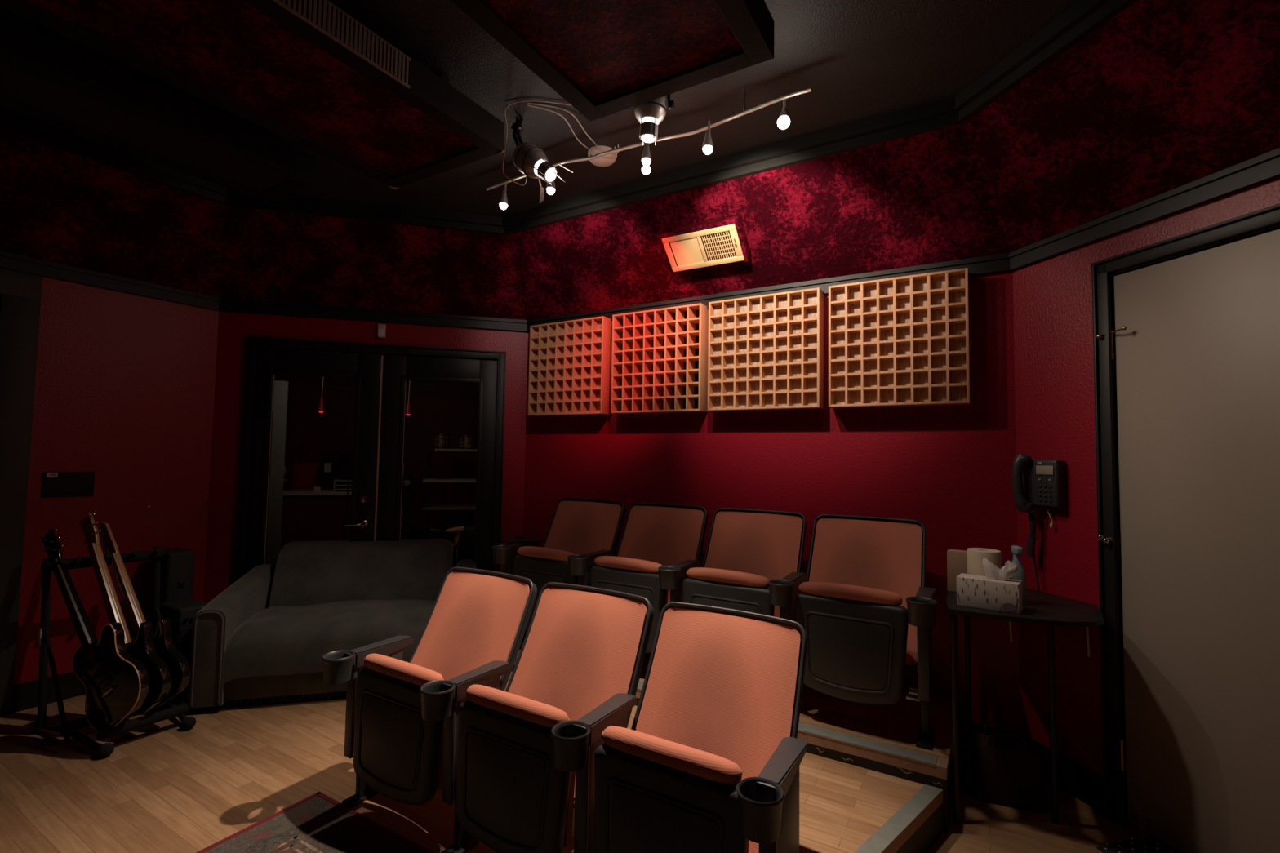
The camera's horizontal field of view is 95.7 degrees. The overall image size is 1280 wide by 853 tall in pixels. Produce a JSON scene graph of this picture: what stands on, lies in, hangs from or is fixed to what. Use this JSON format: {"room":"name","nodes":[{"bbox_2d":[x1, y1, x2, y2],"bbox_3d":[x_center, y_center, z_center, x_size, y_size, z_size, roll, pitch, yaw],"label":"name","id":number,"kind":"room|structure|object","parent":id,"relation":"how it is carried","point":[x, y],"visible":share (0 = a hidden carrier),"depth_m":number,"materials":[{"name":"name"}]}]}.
{"room":"studio","nodes":[
{"label":"studio","id":0,"kind":"room"},
{"bbox_2d":[13,276,218,684],"bbox_3d":[-3.781,0.255,2.396,0.120,2.415,3.473,-1,-3,31],"label":"wall","id":1,"kind":"structure","parent":0,"point":[124,388],"depth_m":3.42,"materials":[{"name":"red paint"}]},
{"bbox_2d":[0,267,42,716],"bbox_3d":[-3.600,0.316,2.665,0.146,2.326,1.067,-1,-3,31],"label":"door","id":2,"kind":"structure","parent":1,"relation":"in","point":[20,292],"depth_m":3.04,"materials":[{"name":"grey"}]},
{"bbox_2d":[11,671,85,713],"bbox_3d":[-3.747,1.389,2.294,0.016,0.140,3.453,-1,-3,31],"label":"baseboard","id":3,"kind":"structure","parent":1,"relation":"attached to","point":[25,695],"depth_m":3.15,"materials":[{"name":"black wood"}]},
{"bbox_2d":[40,471,94,497],"bbox_3d":[-3.199,0.325,3.242,0.014,0.138,0.213,-1,-3,31],"label":"wall plate","id":4,"kind":"object","parent":1,"relation":"attached to","point":[69,484],"visible":1,"depth_m":3.24,"materials":[{"name":"black plastic"}]},
{"bbox_2d":[0,250,219,311],"bbox_3d":[-3.704,-0.910,2.407,0.050,0.085,3.468,-1,-3,31],"label":"trim","id":5,"kind":"structure","parent":1,"relation":"attached to","point":[8,260],"depth_m":3.36,"materials":[{"name":"black wood"}]},
{"bbox_2d":[203,311,528,603],"bbox_3d":[-1.874,0.376,4.148,2.090,2.415,0.121,2,-3,-14],"label":"wall","id":6,"kind":"structure","parent":0,"point":[233,327],"depth_m":4.00,"materials":[{"name":"red paint"}]},
{"bbox_2d":[233,336,506,582],"bbox_3d":[-1.860,0.500,4.113,1.711,2.165,0.184,2,-3,-14],"label":"door","id":7,"kind":"structure","parent":6,"relation":"in","point":[382,372],"depth_m":4.10,"materials":[{"name":"black wood"}]},
{"bbox_2d":[218,297,528,332],"bbox_3d":[-1.837,-0.790,4.135,2.058,0.085,0.050,2,-3,-14],"label":"trim","id":8,"kind":"structure","parent":6,"relation":"attached to","point":[237,305],"depth_m":4.10,"materials":[{"name":"black wood"}]},
{"bbox_2d":[377,324,386,337],"bbox_3d":[-1.840,-0.680,4.122,0.052,0.098,0.039,2,-3,-14],"label":"sensor","id":9,"kind":"object","parent":6,"relation":"attached to","point":[381,332],"visible":1,"depth_m":4.11,"materials":[{"name":"beige plastic"}]},
{"bbox_2d":[452,552,456,568],"bbox_3d":[-2.727,1.719,6.037,5.800,0.100,4.079,2,-3,-14],"label":"doors","id":10,"kind":"structure","parent":6,"relation":"in","point":[454,557],"depth_m":7.58,"materials":[{"name":"black wood"}]},
{"bbox_2d":[265,380,288,566],"bbox_3d":[-3.594,0.592,5.322,0.545,2.050,0.060,2,-3,-14],"label":"divider","id":11,"kind":"object","parent":10,"relation":"on","point":[279,412],"visible":0.24,"depth_m":5.36,"materials":[{"name":"grey"}]},
{"bbox_2d":[291,462,328,489],"bbox_3d":[-4.231,1.083,7.429,0.472,1.235,0.485,2,-3,-14],"label":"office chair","id":12,"kind":"object","parent":10,"relation":"on","point":[305,476],"visible":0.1,"depth_m":7.41,"materials":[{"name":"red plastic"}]},
{"bbox_2d":[280,488,351,550],"bbox_3d":[-4.006,1.229,6.886,1.370,0.925,0.550,2,-3,-14],"label":"desk","id":13,"kind":"object","parent":10,"relation":"on","point":[308,515],"visible":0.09,"depth_m":6.72,"materials":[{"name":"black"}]},
{"bbox_2d":[314,486,320,492],"bbox_3d":[-3.770,0.733,6.768,0.060,0.060,0.050,2,-3,-14],"label":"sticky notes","id":14,"kind":"object","parent":13,"relation":"on","point":[317,489],"visible":1,"depth_m":6.75,"materials":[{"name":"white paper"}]},
{"bbox_2d":[319,452,353,488],"bbox_3d":[-3.677,0.555,7.154,0.500,0.460,0.054,2,-3,-14],"label":"computer monitor","id":15,"kind":"object","parent":13,"relation":"on","point":[332,464],"visible":0.65,"depth_m":7.12,"materials":[{"name":"black paint"}]},
{"bbox_2d":[333,479,351,491],"bbox_3d":[-3.477,0.710,6.998,0.360,0.140,0.220,2,-3,-14],"label":"paper tray","id":16,"kind":"object","parent":13,"relation":"on","point":[336,482],"visible":0.48,"depth_m":6.91,"materials":[{"name":"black plastic"}]},
{"bbox_2d":[404,468,426,538],"bbox_3d":[-2.567,1.086,6.561,0.239,1.224,0.098,2,-3,-14],"label":"microphone stand","id":17,"kind":"object","parent":10,"relation":"on","point":[407,483],"visible":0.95,"depth_m":6.54,"materials":[{"name":"black metal"}]},
{"bbox_2d":[421,448,477,538],"bbox_3d":[-2.261,1.007,7.175,0.780,1.455,0.470,2,-3,-14],"label":"shelf unit","id":18,"kind":"object","parent":10,"relation":"on","point":[426,507],"visible":0.49,"depth_m":7.07,"materials":[{"name":"beige"}]},
{"bbox_2d":[433,433,449,448],"bbox_3d":[-2.482,0.183,7.246,0.187,0.190,0.186,2,-3,-14],"label":"snare drum","id":19,"kind":"object","parent":18,"relation":"on","point":[441,441],"visible":1,"depth_m":7.17,"materials":[{"name":"silver metal"}]},
{"bbox_2d":[457,435,476,448],"bbox_3d":[-2.182,0.202,7.321,0.219,0.170,0.216,2,-3,-14],"label":"snare drum","id":20,"kind":"object","parent":18,"relation":"on","point":[465,442],"visible":0.88,"depth_m":7.24,"materials":[{"name":"silver metal"}]},
{"bbox_2d":[455,527,493,567],"bbox_3d":[-1.425,1.257,5.106,0.380,0.770,0.425,2,-3,-14],"label":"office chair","id":21,"kind":"object","parent":10,"relation":"on","point":[465,535],"visible":0.18,"depth_m":4.89,"materials":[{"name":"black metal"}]},
{"bbox_2d":[274,362,497,552],"bbox_3d":[-3.218,0.367,8.134,5.800,2.800,0.102,2,-3,-14],"label":"wall","id":22,"kind":"structure","parent":0,"point":[451,408],"depth_m":8.12,"materials":[{"name":"red"}]},
{"bbox_2d":[0,0,1079,217],"bbox_3d":[-0.591,-1.568,1.441,6.665,0.100,5.183,-1,-3,31],"label":"ceiling","id":23,"kind":"structure","parent":0,"point":[860,60],"depth_m":2.45,"materials":[{"name":"black paint"}]},
{"bbox_2d":[502,99,571,185],"bbox_3d":[-0.421,-1.309,2.640,0.519,0.279,0.215,0,-3,21],"label":"cable","id":24,"kind":"object","parent":23,"relation":"hanging from","point":[508,104],"visible":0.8,"depth_m":2.65,"materials":[{"name":"beige plastic"}]},
{"bbox_2d":[511,117,573,203],"bbox_3d":[-0.436,-1.252,2.670,0.354,0.391,0.140,-1,-3,30],"label":"spotlight","id":25,"kind":"object","parent":23,"relation":"in","point":[530,160],"visible":1,"depth_m":2.66,"materials":[{"name":"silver metal"}]},
{"bbox_2d":[527,104,617,159],"bbox_3d":[-0.312,-1.409,2.779,0.085,0.060,0.526,-2,-4,44],"label":"cable","id":26,"kind":"object","parent":23,"relation":"hanging from","point":[562,116],"visible":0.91,"depth_m":2.74,"materials":[{"name":"beige plastic"}]},
{"bbox_2d":[527,102,618,154],"bbox_3d":[-0.293,-1.417,2.746,0.089,0.053,0.520,-2,-4,44],"label":"cable","id":27,"kind":"object","parent":23,"relation":"hanging from","point":[527,102],"visible":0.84,"depth_m":2.68,"materials":[{"name":"beige plastic"}]},
{"bbox_2d":[485,84,811,209],"bbox_3d":[-0.033,-1.298,2.848,1.786,0.275,0.274,-1,-3,31],"label":"track light","id":28,"kind":"object","parent":23,"relation":"hanging from","point":[784,121],"visible":0.9,"depth_m":2.67,"materials":[{"name":"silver metal"}]},
{"bbox_2d":[633,93,674,145],"bbox_3d":[0.055,-1.311,2.388,0.165,0.284,0.141,1,-3,-10],"label":"spotlight","id":29,"kind":"object","parent":23,"relation":"in","point":[650,114],"visible":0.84,"depth_m":2.35,"materials":[{"name":"silver metal"}]},
{"bbox_3d":[-1.719,-1.416,1.421,0.760,0.242,3.132,-1,-3,31],"label":"cloud","id":30,"kind":"object","parent":23,"relation":"hanging from","visible":0},
{"bbox_2d":[272,0,411,88],"bbox_3d":[-1.092,-1.332,1.738,0.009,0.113,0.945,-1,-3,31],"label":"grille","id":31,"kind":"object","parent":30,"relation":"attached to","point":[325,18],"depth_m":1.94,"materials":[{"name":"grey metal"}]},
{"bbox_2d":[0,691,1149,852],"bbox_3d":[-0.641,1.508,1.282,6.665,0.100,5.183,-1,-3,31],"label":"floor","id":32,"kind":"structure","parent":0,"point":[164,787],"depth_m":2.37,"materials":[{"name":"brown wood"}]},
{"bbox_2d":[31,546,195,758],"bbox_3d":[-2.604,1.087,2.924,0.672,0.846,0.490,-1,-3,31],"label":"rack","id":33,"kind":"object","parent":32,"relation":"on","point":[68,729],"visible":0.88,"depth_m":2.85,"materials":[{"name":"black plastic"}]},
{"bbox_2d":[40,528,149,730],"bbox_3d":[-2.678,0.974,2.804,0.818,0.922,0.071,0,-3,17],"label":"electric guitar","id":34,"kind":"object","parent":33,"relation":"on","point":[116,683],"visible":0.95,"depth_m":2.74,"materials":[{"name":"black paint"}]},
{"bbox_2d":[79,512,172,716],"bbox_3d":[-2.638,0.939,2.926,0.739,0.975,0.071,0,-3,17],"label":"electric guitar","id":35,"kind":"object","parent":33,"relation":"on","point":[143,649],"visible":0.75,"depth_m":2.88,"materials":[{"name":"black paint"}]},
{"bbox_2d":[98,522,191,707],"bbox_3d":[-2.610,0.974,3.013,0.721,0.908,0.072,0,-3,17],"label":"electric guitar","id":36,"kind":"object","parent":33,"relation":"on","point":[177,664],"visible":0.59,"depth_m":2.97,"materials":[{"name":"black paint"}]},
{"bbox_2d":[147,546,195,623],"bbox_3d":[-2.809,1.135,3.469,0.278,0.780,0.140,-1,-3,31],"label":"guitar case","id":37,"kind":"object","parent":32,"relation":"on","point":[177,565],"visible":0.38,"depth_m":3.42,"materials":[{"name":"black"}]},
{"bbox_2d":[160,598,207,702],"bbox_3d":[-2.617,1.275,3.322,0.275,0.510,0.160,-1,-3,31],"label":"amplifier","id":38,"kind":"object","parent":32,"relation":"on","point":[181,613],"visible":0.37,"depth_m":3.23,"materials":[{"name":"black"}]},
{"bbox_2d":[195,791,432,852],"bbox_3d":[-0.888,1.413,0.582,2.559,0.008,2.642,-1,-3,31],"label":"rug","id":39,"kind":"object","parent":32,"relation":"on","point":[317,823],"visible":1,"depth_m":2.10,"materials":[{"name":"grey fabric"}]},
{"bbox_2d":[187,538,475,711],"bbox_3d":[-1.796,1.175,3.686,1.420,0.775,0.959,2,-3,-14],"label":"loveseat","id":40,"kind":"object","parent":32,"relation":"on","point":[268,633],"visible":0.75,"depth_m":3.37,"materials":[{"name":"black fabric"}]},
{"bbox_2d":[222,599,435,685],"bbox_3d":[-1.756,1.270,3.515,1.160,0.342,0.600,2,-3,-14],"label":"seat cushion","id":41,"kind":"object","parent":40,"relation":"on","point":[285,642],"depth_m":3.24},
{"bbox_2d":[321,566,537,852],"bbox_3d":[-0.807,1.072,2.333,0.684,0.874,0.629,-1,-3,31],"label":"seat","id":42,"kind":"object","parent":32,"relation":"on","point":[401,736],"visible":0.94,"depth_m":2.22,"materials":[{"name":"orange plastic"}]},
{"bbox_2d":[456,582,653,852],"bbox_3d":[-0.292,1.064,2.026,0.625,0.874,0.629,-1,-3,31],"label":"seat","id":43,"kind":"object","parent":32,"relation":"on","point":[526,751],"visible":0.99,"depth_m":1.90,"materials":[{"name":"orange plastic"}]},
{"bbox_2d":[563,771,575,848],"bbox_3d":[-0.382,1.137,1.931,0.438,0.335,0.075,-1,-3,31],"label":"seat leg","id":44,"kind":"object","parent":43,"relation":"on","point":[571,802],"depth_m":1.80,"materials":[{"name":"black metal"}]},
{"bbox_2d":[594,601,807,852],"bbox_3d":[0.198,1.057,1.735,0.625,0.874,0.629,-1,-3,31],"label":"seat","id":45,"kind":"object","parent":32,"relation":"on","point":[710,757],"visible":1,"depth_m":1.71,"materials":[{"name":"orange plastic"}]},
{"bbox_2d":[504,671,943,852],"bbox_3d":[-0.037,1.454,2.544,2.399,0.157,0.610,-1,-3,31],"label":"platform","id":46,"kind":"object","parent":32,"relation":"on","point":[844,807],"visible":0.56,"depth_m":2.08,"materials":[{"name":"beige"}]},
{"bbox_2d":[511,628,959,833],"bbox_3d":[0.169,1.449,3.204,2.780,0.242,0.737,-1,-3,31],"label":"platform","id":47,"kind":"object","parent":32,"relation":"on","point":[878,738],"visible":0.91,"depth_m":2.45,"materials":[{"name":"black wood"}]},
{"bbox_2d":[501,535,543,545],"bbox_3d":[-0.787,1.031,3.743,0.290,0.622,0.240,2,-3,-14],"label":"side table","id":48,"kind":"object","parent":47,"relation":"on","point":[510,540],"visible":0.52,"depth_m":3.68,"materials":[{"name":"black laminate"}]},
{"bbox_2d":[491,497,626,641],"bbox_3d":[-0.459,0.900,3.549,0.684,0.874,0.629,-1,-3,31],"label":"seat","id":49,"kind":"object","parent":47,"relation":"on","point":[581,531],"visible":0.56,"depth_m":3.58,"materials":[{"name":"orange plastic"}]},
{"bbox_2d":[590,502,708,653],"bbox_3d":[0.056,0.892,3.243,0.625,0.874,0.629,-1,-3,31],"label":"seat","id":50,"kind":"object","parent":47,"relation":"on","point":[659,544],"visible":0.58,"depth_m":3.30,"materials":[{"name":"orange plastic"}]},
{"bbox_2d":[682,507,806,702],"bbox_3d":[0.546,0.885,2.951,0.625,0.874,0.629,-1,-3,31],"label":"seat","id":51,"kind":"object","parent":47,"relation":"on","point":[753,561],"visible":0.63,"depth_m":3.02,"materials":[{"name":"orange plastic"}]},
{"bbox_2d":[795,514,937,750],"bbox_3d":[1.036,0.878,2.660,0.625,0.874,0.629,-1,-3,31],"label":"seat","id":52,"kind":"object","parent":47,"relation":"on","point":[864,607],"visible":0.98,"depth_m":2.52,"materials":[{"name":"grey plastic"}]},
{"bbox_2d":[963,720,1048,812],"bbox_3d":[1.538,1.408,2.436,0.309,0.280,0.170,0,-3,22],"label":"tote bag","id":53,"kind":"object","parent":32,"relation":"on","point":[998,770],"visible":1,"depth_m":2.38,"materials":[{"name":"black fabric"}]},
{"bbox_2d":[946,587,1103,825],"bbox_3d":[1.584,1.139,2.406,0.535,0.825,0.672,-1,-3,31],"label":"table","id":54,"kind":"object","parent":32,"relation":"on","point":[1041,607],"visible":0.83,"depth_m":2.27,"materials":[{"name":"black wood"}]},
{"bbox_2d":[946,549,967,591],"bbox_3d":[1.435,0.644,2.578,0.110,0.176,0.070,-1,-4,34],"label":"cardboard box","id":55,"kind":"object","parent":54,"relation":"on","point":[957,565],"visible":0.51,"depth_m":2.56,"materials":[{"name":"beige cardboard"}]},
{"bbox_2d":[966,547,1001,576],"bbox_3d":[1.434,0.620,2.412,0.124,0.208,0.124,-1,-3,31],"label":"paper roll","id":56,"kind":"object","parent":54,"relation":"on","point":[975,556],"visible":0.41,"depth_m":2.38,"materials":[{"name":"beige paper"}]},
{"bbox_2d":[956,557,1022,614],"bbox_3d":[1.387,0.621,2.300,0.212,0.193,0.101,-1,-4,39],"label":"tissue box","id":57,"kind":"object","parent":54,"relation":"on","point":[994,591],"visible":1,"depth_m":2.26,"materials":[{"name":"white cardboard"}]},
{"bbox_2d":[1008,545,1026,604],"bbox_3d":[1.546,0.608,2.373,0.064,0.232,0.068,0,-3,14],"label":"spray bottle","id":58,"kind":"object","parent":54,"relation":"on","point":[1017,551],"visible":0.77,"depth_m":2.35,"materials":[{"name":"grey plastic"}]},
{"bbox_2d":[1096,835,1178,852],"bbox_3d":[1.908,1.533,2.044,0.440,0.012,0.266,2,-3,-15],"label":"door mat","id":59,"kind":"object","parent":32,"relation":"on","point":[1145,844],"visible":0.52,"depth_m":2.11,"materials":[{"name":"grey rubber"}]},
{"bbox_2d":[0,0,1279,319],"bbox_3d":[-1.400,-1.212,1.844,6.972,0.595,4.960,2,-3,-14],"label":"wall","id":60,"kind":"structure","parent":0,"point":[1163,95],"depth_m":2.99,"materials":[{"name":"red fabric"}]},
{"bbox_2d":[0,106,226,204],"bbox_3d":[-3.230,-1.468,2.308,0.100,0.097,2.845,-1,-3,31],"label":"trim","id":61,"kind":"structure","parent":60,"relation":"attached to","point":[11,122],"depth_m":3.01,"materials":[{"name":"black wood"}]},
{"bbox_2d":[225,188,505,235],"bbox_3d":[-1.713,-1.370,3.714,1.694,0.097,0.100,2,-3,-14],"label":"trim","id":62,"kind":"structure","parent":60,"relation":"attached to","point":[292,202],"depth_m":3.68,"materials":[{"name":"black wood"}]},
{"bbox_2d":[658,213,751,274],"bbox_3d":[0.382,-1.062,3.377,0.490,0.248,0.248,-1,-3,31],"label":"air vent","id":63,"kind":"object","parent":60,"relation":"in","point":[722,241],"visible":1,"depth_m":3.32,"materials":[{"name":"beige metal"}]},
{"bbox_2d":[502,96,961,235],"bbox_3d":[0.248,-1.363,3.227,2.741,0.097,0.100,-1,-3,31],"label":"trim","id":64,"kind":"structure","parent":60,"relation":"attached to","point":[943,113],"depth_m":2.99,"materials":[{"name":"black wood"}]},
{"bbox_2d":[955,0,1137,123],"bbox_3d":[1.679,-1.430,1.471,0.100,0.097,2.244,2,-3,-14],"label":"trim","id":65,"kind":"structure","parent":60,"relation":"attached to","point":[1083,17],"depth_m":2.14,"materials":[{"name":"black wood"}]},
{"bbox_2d":[523,271,1020,732],"bbox_3d":[0.495,0.387,3.601,3.097,2.415,0.120,-1,-3,31],"label":"wall","id":66,"kind":"structure","parent":0,"point":[948,469],"depth_m":3.11,"materials":[{"name":"red paint"}]},
{"bbox_2d":[527,315,612,417],"bbox_3d":[-0.502,-0.409,4.107,0.652,0.661,0.115,-1,-3,31],"label":"acoustic panel","id":67,"kind":"object","parent":66,"relation":"in","point":[570,362],"visible":1,"depth_m":4.06,"materials":[{"name":"brown wood"}]},
{"bbox_2d":[610,302,708,414],"bbox_3d":[0.119,-0.418,3.738,0.650,0.661,0.115,-1,-3,31],"label":"acoustic panel","id":68,"kind":"object","parent":66,"relation":"in","point":[660,361],"visible":0.99,"depth_m":3.71,"materials":[{"name":"brown wood"}]},
{"bbox_2d":[707,287,824,412],"bbox_3d":[0.724,-0.427,3.378,0.662,0.661,0.115,-1,-3,31],"label":"acoustic panel","id":69,"kind":"object","parent":66,"relation":"in","point":[766,352],"visible":1,"depth_m":3.34,"materials":[{"name":"brown wood"}]},
{"bbox_2d":[526,253,1012,332],"bbox_3d":[0.476,-0.780,3.597,3.105,0.085,0.050,-1,-3,31],"label":"trim","id":70,"kind":"structure","parent":66,"relation":"attached to","point":[999,263],"depth_m":3.26,"materials":[{"name":"black wood"}]},
{"bbox_2d":[828,267,970,408],"bbox_3d":[1.334,-0.436,3.015,0.662,0.661,0.115,-1,-3,31],"label":"acoustic panel","id":71,"kind":"object","parent":66,"relation":"in","point":[904,340],"visible":1,"depth_m":2.98,"materials":[{"name":"brown wood"}]},
{"bbox_2d":[960,720,1018,751],"bbox_3d":[0.442,1.519,3.484,3.097,0.140,0.016,-1,-3,31],"label":"baseboard","id":72,"kind":"structure","parent":66,"relation":"attached to","point":[975,727],"depth_m":2.78,"materials":[{"name":"black wood"}]},
{"bbox_2d":[1013,177,1279,776],"bbox_3d":[2.172,0.307,1.524,0.121,2.415,2.620,2,-3,-14],"label":"wall","id":73,"kind":"structure","parent":0,"point":[1055,390],"depth_m":2.52,"materials":[{"name":"red paint"}]},
{"bbox_2d":[1012,453,1066,591],"bbox_3d":[1.775,0.452,2.580,0.122,0.662,0.179,2,-3,-14],"label":"wall phone","id":74,"kind":"object","parent":73,"relation":"attached to","point":[1043,482],"visible":0.98,"depth_m":2.61,"materials":[{"name":"grey plastic"}]},
{"bbox_2d":[1021,733,1104,814],"bbox_3d":[2.090,1.440,1.439,0.016,0.140,2.600,2,-3,-14],"label":"baseboard","id":75,"kind":"structure","parent":73,"relation":"attached to","point":[1085,784],"depth_m":2.43,"materials":[{"name":"black wood"}]},
{"bbox_2d":[1008,147,1279,271],"bbox_3d":[2.120,-0.859,1.556,0.050,0.085,2.608,2,-3,-14],"label":"trim","id":76,"kind":"structure","parent":73,"relation":"attached to","point":[1263,168],"depth_m":2.17,"materials":[{"name":"black wood"}]},
{"bbox_2d":[1091,203,1279,852],"bbox_3d":[2.059,0.412,1.845,0.175,2.235,1.088,2,-3,-14],"label":"door","id":77,"kind":"structure","parent":73,"relation":"in","point":[1186,326],"depth_m":2.07,"materials":[{"name":"grey"}]},
{"bbox_3d":[-2.692,-1.174,6.235,5.800,0.100,4.179,2,-3,-14],"label":"doors","id":78,"kind":"structure","parent":0,"visible":0},
{"bbox_2d":[317,376,324,413],"bbox_3d":[-3.205,-0.641,5.861,0.072,1.011,0.067,2,-3,-14],"label":"pendant lamp","id":79,"kind":"object","parent":78,"relation":"hanging from","point":[321,409],"visible":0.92,"depth_m":5.83,"materials":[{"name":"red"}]},
{"bbox_2d":[404,380,411,415],"bbox_3d":[-2.409,-0.617,6.063,0.072,1.011,0.067,2,-3,-14],"label":"pendant lamp","id":80,"kind":"object","parent":78,"relation":"hanging from","point":[407,412],"visible":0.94,"depth_m":6.03,"materials":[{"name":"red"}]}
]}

